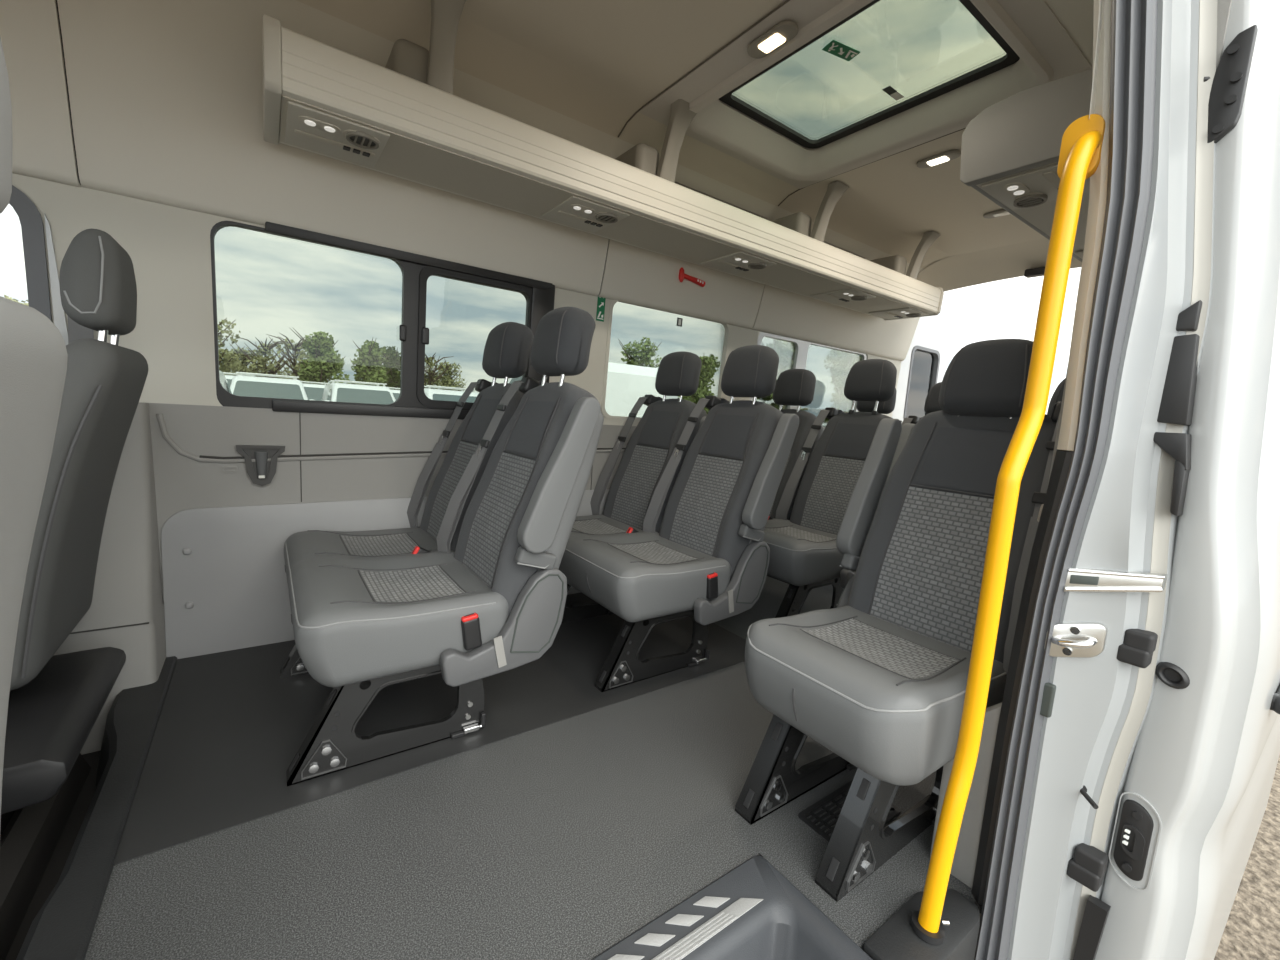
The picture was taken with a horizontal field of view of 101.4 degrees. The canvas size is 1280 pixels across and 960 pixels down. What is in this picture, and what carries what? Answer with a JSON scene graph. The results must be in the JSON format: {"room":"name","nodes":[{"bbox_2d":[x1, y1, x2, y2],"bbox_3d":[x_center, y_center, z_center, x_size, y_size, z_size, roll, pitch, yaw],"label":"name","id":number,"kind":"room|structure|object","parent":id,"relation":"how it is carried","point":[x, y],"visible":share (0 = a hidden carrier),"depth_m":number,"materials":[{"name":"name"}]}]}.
{"room":"vehicle interior","nodes":[
{"label":"vehicle interior","id":0,"kind":"room"},
{"bbox_2d":[5,751,100,959],"bbox_3d":[-1.596,0.901,0.577,1.300,0.030,1.960,-1,9,-36],"label":"floor","id":1,"kind":"structure","parent":0,"point":[51,876],"depth_m":1.17,"materials":[{"name":"black"}]},
{"bbox_2d":[0,38,67,825],"bbox_3d":[-0.766,0.277,0.267,0.625,1.383,0.493,-1,9,-36],"label":"passenger seat","id":2,"kind":"object","parent":1,"relation":"on","point":[33,351],"visible":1,"depth_m":0.49,"materials":[{"name":"grey fabric"}]},
{"bbox_2d":[0,754,90,959],"bbox_3d":[-1.107,0.864,0.786,0.120,0.055,1.500,-1,9,-36],"label":"trim","id":3,"kind":"structure","parent":1,"relation":"on","point":[30,838],"depth_m":1.13,"materials":[{"name":"black plastic"}]},
{"bbox_2d":[0,228,147,836],"bbox_3d":[-1.463,0.139,1.043,0.679,1.370,0.680,-1,9,-36],"label":"seat","id":4,"kind":"object","parent":1,"relation":"on","point":[55,703],"visible":0.88,"depth_m":1.11,"materials":[{"name":"grey fabric"}]},
{"bbox_2d":[12,173,901,658],"bbox_3d":[-0.338,-0.148,2.486,5.550,1.520,0.093,-1,9,-36],"label":"wall","id":5,"kind":"structure","parent":0,"point":[222,537],"depth_m":1.75,"materials":[{"name":"grey plastic"}]},
{"bbox_2d":[9,185,51,320],"bbox_3d":[-2.042,-0.554,1.179,0.975,0.470,0.072,-1,9,-36],"label":"window","id":6,"kind":"structure","parent":5,"relation":"in","point":[32,227],"depth_m":1.42,"materials":[{"name":"black glass"}]},
{"bbox_2d":[44,213,67,344],"bbox_3d":[-1.623,-0.483,1.474,0.035,0.490,0.034,-1,9,-36],"label":"trim","id":7,"kind":"structure","parent":5,"relation":"attached to","point":[60,322],"depth_m":1.46,"materials":[{"name":"grey paint"}]},
{"bbox_2d":[67,315,93,343],"bbox_3d":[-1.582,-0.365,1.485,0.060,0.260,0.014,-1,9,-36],"label":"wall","id":8,"kind":"structure","parent":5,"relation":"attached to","point":[76,331],"depth_m":1.47,"materials":[{"name":"grey plastic"}]},
{"bbox_2d":[16,656,177,959],"bbox_3d":[-1.044,0.790,0.949,0.144,0.170,1.870,-1,9,-36],"label":"trim","id":9,"kind":"structure","parent":5,"relation":"attached to","point":[63,928],"depth_m":1.03,"materials":[{"name":"plastic"}]},
{"bbox_2d":[53,402,165,754],"bbox_3d":[-1.579,0.267,1.552,0.228,0.992,0.275,-1,9,-36],"label":"trim","id":10,"kind":"structure","parent":5,"relation":"attached to","point":[127,590],"depth_m":1.53,"materials":[{"name":"grey plastic"}]},
{"bbox_2d":[70,622,148,633],"bbox_3d":[-1.514,0.419,1.471,0.200,0.003,0.006,-1,9,-36],"label":"trim","id":11,"kind":"structure","parent":5,"relation":"attached to","point":[146,622],"depth_m":1.48,"materials":[{"name":"grey plastic"}]},
{"bbox_2d":[222,467,237,473],"bbox_3d":[-1.367,-0.033,1.747,0.042,0.022,0.006,-1,9,-36],"label":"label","id":12,"kind":"object","parent":5,"relation":"attached to","point":[236,468],"visible":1,"depth_m":1.75,"materials":[{"name":"grey plastic"}]},
{"bbox_2d":[236,445,284,485],"bbox_3d":[-1.293,-0.049,1.791,0.136,0.138,0.039,-1,9,-36],"label":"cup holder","id":13,"kind":"object","parent":5,"relation":"attached to","point":[261,472],"visible":1,"depth_m":1.78,"materials":[{"name":"grey plastic"}]},
{"bbox_2d":[210,221,554,418],"bbox_3d":[-0.884,-0.550,2.002,1.175,0.643,0.083,-1,9,-36],"label":"window","id":14,"kind":"structure","parent":5,"relation":"in","point":[412,401],"depth_m":1.99,"materials":[{"name":"black plastic"}]},
{"bbox_2d":[596,297,605,321],"bbox_3d":[-0.180,-0.813,2.437,0.042,0.145,0.009,-1,9,-36],"label":"exit sign","id":15,"kind":"object","parent":5,"relation":"attached to","point":[601,301],"visible":0.8,"depth_m":2.44,"materials":[{"name":"green plastic"}]},
{"bbox_2d":[601,300,730,420],"bbox_3d":[0.151,-0.592,2.750,0.810,0.595,0.066,-1,9,-36],"label":"window","id":16,"kind":"structure","parent":5,"relation":"in","point":[725,329],"depth_m":2.90,"materials":[{"name":"grey plastic"}]},
{"bbox_2d":[676,317,682,326],"bbox_3d":[0.208,-0.828,2.748,0.036,0.042,0.004,-1,9,-36],"label":"warning label","id":17,"kind":"object","parent":16,"relation":"attached to","point":[679,320],"visible":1,"depth_m":2.75,"materials":[{"name":"grey"}]},
{"bbox_2d":[750,332,866,428],"bbox_3d":[1.122,-0.616,3.446,1.140,0.575,0.051,-1,9,-36],"label":"window","id":18,"kind":"structure","parent":5,"relation":"in","point":[831,366],"depth_m":3.50,"materials":[{"name":"clear glass"}]},
{"bbox_2d":[0,0,923,360],"bbox_3d":[-0.191,-1.120,2.247,5.550,0.592,0.315,-1,9,-36],"label":"wall","id":19,"kind":"structure","parent":0,"point":[157,101],"depth_m":1.58,"materials":[{"name":"white plastic"}]},
{"bbox_2d":[262,0,943,320],"bbox_3d":[0.409,-1.206,2.374,3.442,0.408,0.449,-1,9,-36],"label":"luggage rack","id":20,"kind":"object","parent":19,"relation":"attached to","point":[403,118],"visible":1,"depth_m":1.76,"materials":[{"name":"white plastic"}]},
{"bbox_2d":[304,120,315,125],"bbox_3d":[-0.896,-0.969,1.425,0.028,0.007,0.028,-1,9,-36],"label":"reading lamp","id":21,"kind":"object","parent":20,"relation":"on","point":[307,122],"depth_m":1.42,"materials":[{"name":"white plastic"}]},
{"bbox_2d":[324,126,334,132],"bbox_3d":[-0.859,-0.970,1.452,0.028,0.007,0.028,-1,9,-36],"label":"reading lamp","id":22,"kind":"object","parent":20,"relation":"on","point":[331,129],"depth_m":1.45,"materials":[{"name":"white plastic"}]},
{"bbox_2d":[350,136,375,145],"bbox_3d":[-0.793,-0.974,1.501,0.072,0.003,0.072,-1,9,-36],"label":"air vent","id":23,"kind":"object","parent":20,"relation":"attached to","point":[355,140],"depth_m":1.50,"materials":[{"name":"black plastic"}]},
{"bbox_2d":[679,267,704,286],"bbox_3d":[0.258,-1.016,2.635,0.167,0.069,0.037,-1,9,-36],"label":"hammer","id":24,"kind":"object","parent":19,"relation":"attached to","point":[682,275],"visible":1,"depth_m":2.61,"materials":[{"name":"red plastic"}]},
{"bbox_2d":[85,576,981,959],"bbox_3d":[0.717,0.689,2.206,4.195,0.032,1.920,-1,9,-36],"label":"floor","id":25,"kind":"structure","parent":0,"point":[565,839],"depth_m":1.14,"materials":[{"name":"rubber"}]},
{"bbox_2d":[280,307,603,785],"bbox_3d":[-0.664,0.045,1.663,0.799,1.203,0.987,-1,9,-36],"label":"passenger seat","id":26,"kind":"object","parent":25,"relation":"on","point":[469,594],"visible":1,"depth_m":1.42,"materials":[{"name":"grey leather"}]},
{"bbox_2d":[284,527,508,686],"bbox_3d":[-0.795,0.323,1.625,0.490,0.196,0.890,-1,9,-36],"label":"seat cushion","id":27,"kind":"object","parent":26,"relation":"on","point":[370,606],"depth_m":1.34,"materials":[{"name":"grey leather"}]},
{"bbox_2d":[558,345,798,691],"bbox_3d":[0.018,0.031,2.151,0.797,1.196,0.987,-1,9,-36],"label":"passenger seat","id":28,"kind":"object","parent":25,"relation":"on","point":[679,533],"visible":0.89,"depth_m":1.99,"materials":[{"name":"grey fabric"}]},
{"bbox_2d":[558,515,730,621],"bbox_3d":[-0.113,0.305,2.114,0.490,0.196,0.890,-1,9,-36],"label":"seat cushion","id":29,"kind":"object","parent":28,"relation":"on","point":[638,571],"depth_m":1.82,"materials":[{"name":"grey leather"}]},
{"bbox_2d":[591,856,872,959],"bbox_3d":[-0.050,0.953,0.661,1.009,0.279,0.411,-1,9,-36],"label":"step","id":30,"kind":"structure","parent":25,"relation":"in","point":[752,911],"depth_m":0.95,"materials":[{"name":"plastic"}]},
{"bbox_2d":[763,359,915,617],"bbox_3d":[0.714,-0.007,2.646,0.810,1.238,0.987,-1,9,-36],"label":"passenger seat","id":31,"kind":"object","parent":25,"relation":"on","point":[822,470],"visible":0.38,"depth_m":2.56,"materials":[{"name":"grey fabric"}]},
{"bbox_2d":[763,518,860,585],"bbox_3d":[0.577,0.288,2.607,0.490,0.196,0.890,-1,9,-36],"label":"seat cushion","id":32,"kind":"object","parent":31,"relation":"on","point":[803,551],"depth_m":2.23,"materials":[{"name":"grey leather"}]},
{"bbox_2d":[798,780,900,841],"bbox_3d":[0.493,0.782,1.230,0.230,0.006,0.125,-1,9,-36],"label":"floor vent","id":33,"kind":"object","parent":25,"relation":"in","point":[841,791],"visible":0.52,"depth_m":1.23,"materials":[{"name":"black plastic"}]},
{"bbox_2d":[735,339,1061,901],"bbox_3d":[0.650,0.205,1.282,0.796,1.154,0.537,-1,9,-36],"label":"passenger seat","id":34,"kind":"object","parent":25,"relation":"on","point":[877,678],"visible":0.68,"depth_m":1.25,"materials":[{"name":"grey fabric"}]},
{"bbox_2d":[745,605,1006,785],"bbox_3d":[0.531,0.460,1.228,0.490,0.199,0.432,-1,9,-36],"label":"seat cushion","id":35,"kind":"object","parent":34,"relation":"on","point":[882,688],"depth_m":1.09,"materials":[{"name":"grey leather"}]},
{"bbox_2d":[856,382,941,425],"bbox_3d":[1.395,-0.007,3.136,0.799,1.203,0.987,-1,9,-36],"label":"passenger seat","id":36,"kind":"object","parent":25,"relation":"on","point":[931,402],"visible":0.05,"depth_m":3.23,"materials":[{"name":"black fabric"}]},
{"bbox_2d":[1047,378,1065,415],"bbox_3d":[1.340,0.188,1.775,0.796,1.154,0.537,-1,9,-36],"label":"passenger seat","id":37,"kind":"object","parent":25,"relation":"on","point":[1057,396],"visible":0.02,"depth_m":1.94,"materials":[{"name":"grey fabric"}]},
{"bbox_2d":[296,0,1092,291],"bbox_3d":[0.299,-1.039,1.564,5.550,0.600,1.840,-1,9,-36],"label":"ceiling","id":38,"kind":"structure","parent":0,"point":[616,68],"depth_m":1.79,"materials":[{"name":"beige fabric"}]},
{"bbox_2d":[747,21,797,58],"bbox_3d":[0.389,-1.294,1.547,0.070,0.017,0.170,-1,9,-36],"label":"recessed light","id":39,"kind":"object","parent":38,"relation":"in","point":[783,32],"visible":1,"depth_m":1.53,"materials":[{"name":"grey plastic"}]},
{"bbox_2d":[688,0,1053,180],"bbox_3d":[0.734,-1.373,1.831,0.820,0.130,1.010,-1,9,-36],"label":"roof hatch","id":40,"kind":"object","parent":38,"relation":"attached to","point":[800,111],"visible":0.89,"depth_m":1.86,"materials":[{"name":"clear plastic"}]},
{"bbox_2d":[822,40,860,60],"bbox_3d":[0.664,-1.415,1.730,0.118,0.002,0.052,1,8,-24],"label":"exit sign","id":41,"kind":"object","parent":40,"relation":"attached to","point":[836,48],"visible":1,"depth_m":1.73,"materials":[{"name":"green plastic"}]},
{"bbox_2d":[882,86,903,100],"bbox_3d":[0.932,-1.423,1.930,0.100,0.001,0.030,-1,9,-36],"label":"warning label","id":42,"kind":"object","parent":40,"relation":"attached to","point":[889,90],"visible":1,"depth_m":1.93,"materials":[{"name":"grey"}]},
{"bbox_2d":[917,149,960,167],"bbox_3d":[1.238,-1.329,2.177,0.070,0.017,0.170,-1,9,-36],"label":"recessed light","id":43,"kind":"object","parent":38,"relation":"in","point":[952,154],"visible":0.99,"depth_m":2.16,"materials":[{"name":"grey plastic"}]},
{"bbox_2d":[983,209,1009,218],"bbox_3d":[1.833,-1.350,2.651,0.070,0.017,0.170,-1,9,-36],"label":"recessed light","id":44,"kind":"object","parent":38,"relation":"in","point":[1002,212],"visible":0.56,"depth_m":2.66,"materials":[{"name":"grey plastic"}]},
{"bbox_2d":[1024,267,1044,277],"bbox_3d":[2.434,-1.276,3.222,0.060,0.044,0.110,-1,9,-36],"label":"trim","id":45,"kind":"structure","parent":38,"relation":"attached to","point":[1033,272],"depth_m":3.21,"materials":[{"name":"black plastic"}]},
{"bbox_2d":[1045,0,1102,118],"bbox_3d":[1.805,-0.952,1.783,2.850,0.630,0.355,-1,9,-36],"label":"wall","id":46,"kind":"structure","parent":0,"point":[1076,16],"depth_m":1.39,"materials":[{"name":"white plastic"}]},
{"bbox_2d":[960,69,1092,261],"bbox_3d":[1.778,-0.960,1.907,1.770,0.220,0.397,-1,9,-36],"label":"luggage rack","id":47,"kind":"object","parent":46,"relation":"attached to","point":[1010,151],"visible":0.49,"depth_m":1.46,"materials":[{"name":"grey plastic"}]},
{"bbox_2d":[1007,186,1017,190],"bbox_3d":[1.088,-0.851,1.530,0.028,0.007,0.028,-1,9,-36],"label":"reading lamp","id":48,"kind":"object","parent":47,"relation":"on","point":[1009,188],"depth_m":1.53,"materials":[{"name":"white plastic"}]},
{"bbox_2d":[1013,190,1024,194],"bbox_3d":[1.125,-0.852,1.557,0.028,0.007,0.028,-1,9,-36],"label":"reading lamp","id":49,"kind":"object","parent":47,"relation":"on","point":[1015,192],"depth_m":1.55,"materials":[{"name":"white plastic"}]},
{"bbox_2d":[971,185,1082,261],"bbox_3d":[1.780,-0.948,1.912,1.702,0.154,0.370,-1,9,-36],"label":"shelf","id":50,"kind":"object","parent":47,"relation":"attached to","point":[1040,217],"depth_m":1.67,"materials":[{"name":"grey plastic"}]},
{"bbox_2d":[980,0,1231,917],"bbox_3d":[1.916,0.056,1.741,2.760,1.700,0.125,-1,9,-36],"label":"wall","id":51,"kind":"structure","parent":0,"point":[1223,6],"depth_m":0.80,"materials":[{"name":"grey"}]},
{"bbox_2d":[863,889,979,959],"bbox_3d":[0.519,0.865,0.960,0.262,0.112,0.098,-1,9,-36],"label":"trim","id":52,"kind":"structure","parent":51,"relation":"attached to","point":[895,939],"depth_m":0.94,"materials":[{"name":"plastic"}]},
{"bbox_2d":[910,114,1105,944],"bbox_3d":[0.622,0.108,0.901,0.206,1.420,0.062,-1,9,-36],"label":"pole","id":53,"kind":"object","parent":52,"relation":"on","point":[1081,144],"visible":1,"depth_m":0.88,"materials":[{"name":"yellow metal"}]},
{"bbox_2d":[930,702,1001,888],"bbox_3d":[0.685,0.613,1.067,0.060,0.426,0.112,-1,9,-36],"label":"trim","id":54,"kind":"structure","parent":51,"relation":"attached to","point":[966,851],"depth_m":1.04,"materials":[{"name":"grey plastic"}]},
{"bbox_2d":[971,450,1072,905],"bbox_3d":[0.739,0.386,0.990,0.122,0.883,0.069,-1,9,-36],"label":"trim","id":55,"kind":"structure","parent":51,"relation":"attached to","point":[1062,461],"depth_m":0.96,"materials":[{"name":"black plastic"}]},
{"bbox_2d":[1040,683,1055,717],"bbox_3d":[0.712,0.384,0.919,0.012,0.060,0.020,-1,9,-36],"label":"clip","id":56,"kind":"object","parent":51,"relation":"attached to","point":[1049,691],"visible":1,"depth_m":0.91,"materials":[{"name":"grey"}]},
{"bbox_2d":[974,0,1157,959],"bbox_3d":[0.715,0.018,0.898,0.044,1.870,0.105,-1,9,-36],"label":"seal","id":57,"kind":"object","parent":51,"relation":"attached to","point":[1134,22],"visible":1,"depth_m":0.84,"materials":[{"name":"grey rubber"}]},
{"bbox_2d":[1044,623,1107,656],"bbox_3d":[0.734,0.273,0.884,0.078,0.073,0.042,10,9,38],"label":"door latch","id":58,"kind":"object","parent":51,"relation":"in","point":[1068,639],"depth_m":0.88,"materials":[{"name":"silver metal"}]},
{"bbox_2d":[1057,0,1111,450],"bbox_3d":[0.783,-0.470,0.898,0.122,0.835,0.113,-1,9,-36],"label":"trim","id":59,"kind":"structure","parent":51,"relation":"attached to","point":[1098,180],"depth_m":0.86,"materials":[{"name":"white plastic"}]},
{"bbox_2d":[1067,843,1108,891],"bbox_3d":[0.787,0.678,0.923,0.040,0.059,0.045,-1,9,-36],"label":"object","id":60,"kind":"object","parent":51,"relation":"attached to","point":[1088,866],"visible":1,"depth_m":0.91,"materials":[{"name":"black plastic"}]},
{"bbox_2d":[1080,785,1098,808],"bbox_3d":[0.763,0.539,0.900,0.019,0.018,0.049,6,8,16],"label":"peg","id":61,"kind":"object","parent":51,"relation":"attached to","point":[1083,791],"visible":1,"depth_m":0.89,"materials":[{"name":"grey"}]},
{"bbox_2d":[1073,895,1110,959],"bbox_3d":[0.793,0.916,0.948,0.020,0.350,0.037,-1,9,-36],"label":"flap","id":62,"kind":"object","parent":51,"relation":"attached to","point":[1096,912],"visible":1,"depth_m":0.93,"materials":[{"name":"black plastic"}]},
{"bbox_2d":[1007,0,1217,959],"bbox_3d":[0.829,0.090,0.914,0.192,2.100,0.176,-1,9,-36],"label":"trim","id":63,"kind":"structure","parent":51,"relation":"attached to","point":[1102,702],"depth_m":0.85,"materials":[{"name":"grey paint"}]},
{"bbox_2d":[1117,629,1157,667],"bbox_3d":[0.819,0.275,0.865,0.040,0.056,0.041,-1,9,-36],"label":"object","id":64,"kind":"object","parent":51,"relation":"attached to","point":[1138,646],"visible":1,"depth_m":0.85,"materials":[{"name":"grey rubber"}]},
{"bbox_2d":[1064,0,1279,959],"bbox_3d":[1.391,0.057,1.194,1.451,2.033,0.272,-1,9,-36],"label":"door","id":65,"kind":"structure","parent":51,"relation":"in","point":[1193,801],"depth_m":0.83,"materials":[{"name":"grey paint"}]},
{"bbox_3d":[2.488,-0.257,3.303,0.100,2.000,1.900,-1,9,-36],"label":"wall","id":66,"kind":"structure","parent":0,"visible":0},
{"bbox_2d":[892,315,951,421],"bbox_3d":[2.272,-0.340,4.393,0.780,2.060,0.055,-1,9,-36],"label":"door","id":67,"kind":"structure","parent":66,"relation":"in","point":[924,365],"depth_m":4.32,"materials":[{"name":"grey paint"}]},
{"label":"outside","id":68,"kind":"structure","parent":0,"visible":0},
{"bbox_2d":[1214,755,1279,959],"bbox_3d":[-11.047,-4.403,41.061,150.000,0.001,140.000,-1,9,-36],"label":"ground","id":69,"kind":"structure","parent":68,"point":[1252,928],"depth_m":1.84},
{"bbox_2d":[4,294,28,305],"bbox_3d":[-32.830,-6.956,27.673,3.617,5.595,3.014,1,8,-21],"label":"leafy tree","id":70,"kind":"object","parent":69,"relation":"on","point":[5,296],"visible":0.02,"depth_m":26.97,"materials":[{"name":"green plant"}]},
{"bbox_2d":[219,365,231,393],"bbox_3d":[-8.656,-1.219,9.715,2.040,1.940,4.470,-1,9,-36],"label":"van","id":71,"kind":"object","parent":69,"relation":"on","point":[223,381],"visible":0.02,"depth_m":9.80,"materials":[{"name":"white metal"}]},
{"bbox_2d":[217,318,243,375],"bbox_3d":[-28.063,-7.790,34.212,3.349,6.217,4.019,6,8,14],"label":"leafy tree","id":72,"kind":"object","parent":69,"relation":"on","point":[227,362],"visible":0.13,"depth_m":34.59,"materials":[{"name":"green plant"}]},
{"bbox_2d":[223,372,254,386],"bbox_3d":[-15.170,-2.945,19.461,2.142,2.037,4.694,-1,9,-36],"label":"van","id":73,"kind":"object","parent":69,"relation":"on","point":[229,378],"visible":0.09,"depth_m":19.05,"materials":[{"name":"white metal"}]},
{"bbox_2d":[227,343,260,375],"bbox_3d":[-35.443,-9.495,47.411,2.872,5.284,3.423,2,7,-12],"label":"leafy tree","id":74,"kind":"object","parent":69,"relation":"on","point":[242,357],"visible":0.26,"depth_m":46.76,"materials":[{"name":"green plant"}]},
{"bbox_2d":[235,337,295,378],"bbox_3d":[-29.177,-8.282,41.035,3.692,5.322,3.751,2,7,-12],"label":"leafy tree","id":75,"kind":"object","parent":69,"relation":"on","point":[272,368],"visible":0.55,"depth_m":40.43,"materials":[{"name":"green plant"}]},
{"bbox_2d":[230,372,311,399],"bbox_3d":[-10.173,-1.917,14.388,2.040,1.940,4.470,-1,9,-36],"label":"van","id":76,"kind":"object","parent":69,"relation":"on","point":[249,386],"visible":0.27,"depth_m":13.72,"materials":[{"name":"white metal"}]},
{"bbox_2d":[266,333,312,380],"bbox_3d":[-31.438,-9.857,47.994,4.501,6.386,4.430,7,8,20],"label":"leafy tree","id":77,"kind":"object","parent":69,"relation":"on","point":[296,366],"visible":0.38,"depth_m":47.40,"materials":[{"name":"green plant"}]},
{"bbox_2d":[301,381,329,400],"bbox_3d":[-13.366,-3.003,21.234,2.040,1.940,4.470,-1,9,-36],"label":"van","id":78,"kind":"object","parent":69,"relation":"on","point":[313,391],"visible":0.12,"depth_m":20.60,"materials":[{"name":"white metal"}]},
{"bbox_2d":[290,328,349,384],"bbox_3d":[-23.242,-7.818,38.118,3.682,5.917,3.266,10,9,38],"label":"leafy tree","id":79,"kind":"object","parent":69,"relation":"on","point":[322,365],"visible":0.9,"depth_m":37.14,"materials":[{"name":"green plant"}]},
{"bbox_2d":[322,380,395,403],"bbox_3d":[-8.451,-1.991,15.864,2.040,1.940,4.470,-1,9,-36],"label":"van","id":80,"kind":"object","parent":69,"relation":"on","point":[335,392],"visible":0.27,"depth_m":15.19,"materials":[{"name":"white metal"}]},
{"bbox_2d":[346,338,391,385],"bbox_3d":[-22.233,-8.343,42.289,3.332,6.035,3.756,6,7,14],"label":"leafy tree","id":81,"kind":"object","parent":69,"relation":"on","point":[369,367],"visible":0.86,"depth_m":42.11,"materials":[{"name":"green plant"}]},
{"bbox_2d":[381,345,400,389],"bbox_3d":[-22.260,-9.176,48.092,3.866,6.213,3.430,2,7,-11],"label":"leafy tree","id":82,"kind":"object","parent":69,"relation":"on","point":[393,361],"visible":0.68,"depth_m":47.42,"materials":[{"name":"green plant"}]},
{"bbox_2d":[388,387,399,399],"bbox_3d":[-10.226,-2.927,22.264,2.040,1.940,4.470,-1,9,-36],"label":"van","id":83,"kind":"object","parent":69,"relation":"on","point":[396,393],"visible":0.02,"depth_m":21.56,"materials":[{"name":"white metal"}]},
{"bbox_2d":[424,354,453,389],"bbox_3d":[-17.873,-7.943,44.243,3.693,5.322,3.750,3,7,-4],"label":"leafy tree","id":84,"kind":"object","parent":69,"relation":"on","point":[432,378],"visible":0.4,"depth_m":44.02,"materials":[{"name":"green plant"}]},
{"bbox_2d":[424,385,478,402],"bbox_3d":[-5.495,-1.708,15.180,2.040,1.940,4.470,-1,9,-36],"label":"van","id":85,"kind":"object","parent":69,"relation":"on","point":[433,394],"visible":0.16,"depth_m":14.53,"materials":[{"name":"white metal"}]},
{"bbox_2d":[437,358,465,390],"bbox_3d":[-20.081,-9.879,55.923,3.181,5.906,3.818,1,8,-20],"label":"leafy tree","id":86,"kind":"object","parent":69,"relation":"on","point":[449,382],"visible":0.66,"depth_m":55.21,"materials":[{"name":"green plant"}]},
{"bbox_2d":[508,360,662,417],"bbox_3d":[-2.245,-1.983,15.184,3.060,2.910,6.705,-1,9,-36],"label":"van","id":87,"kind":"object","parent":69,"relation":"on","point":[626,383],"visible":0.05,"depth_m":12.49,"materials":[{"name":"white metal"}]},
{"bbox_2d":[618,337,661,367],"bbox_3d":[-0.328,-6.475,36.489,3.918,6.675,3.331,-1,9,-36],"label":"leafy tree","id":88,"kind":"object","parent":69,"relation":"on","point":[645,360],"visible":0.31,"depth_m":35.69,"materials":[{"name":"green plant"}]},
{"bbox_2d":[677,354,719,413],"bbox_3d":[4.464,-6.308,39.248,3.131,6.274,3.683,-1,9,-32],"label":"leafy tree","id":89,"kind":"object","parent":69,"relation":"on","point":[709,363],"visible":0.45,"depth_m":38.68,"materials":[{"name":"green plant"}]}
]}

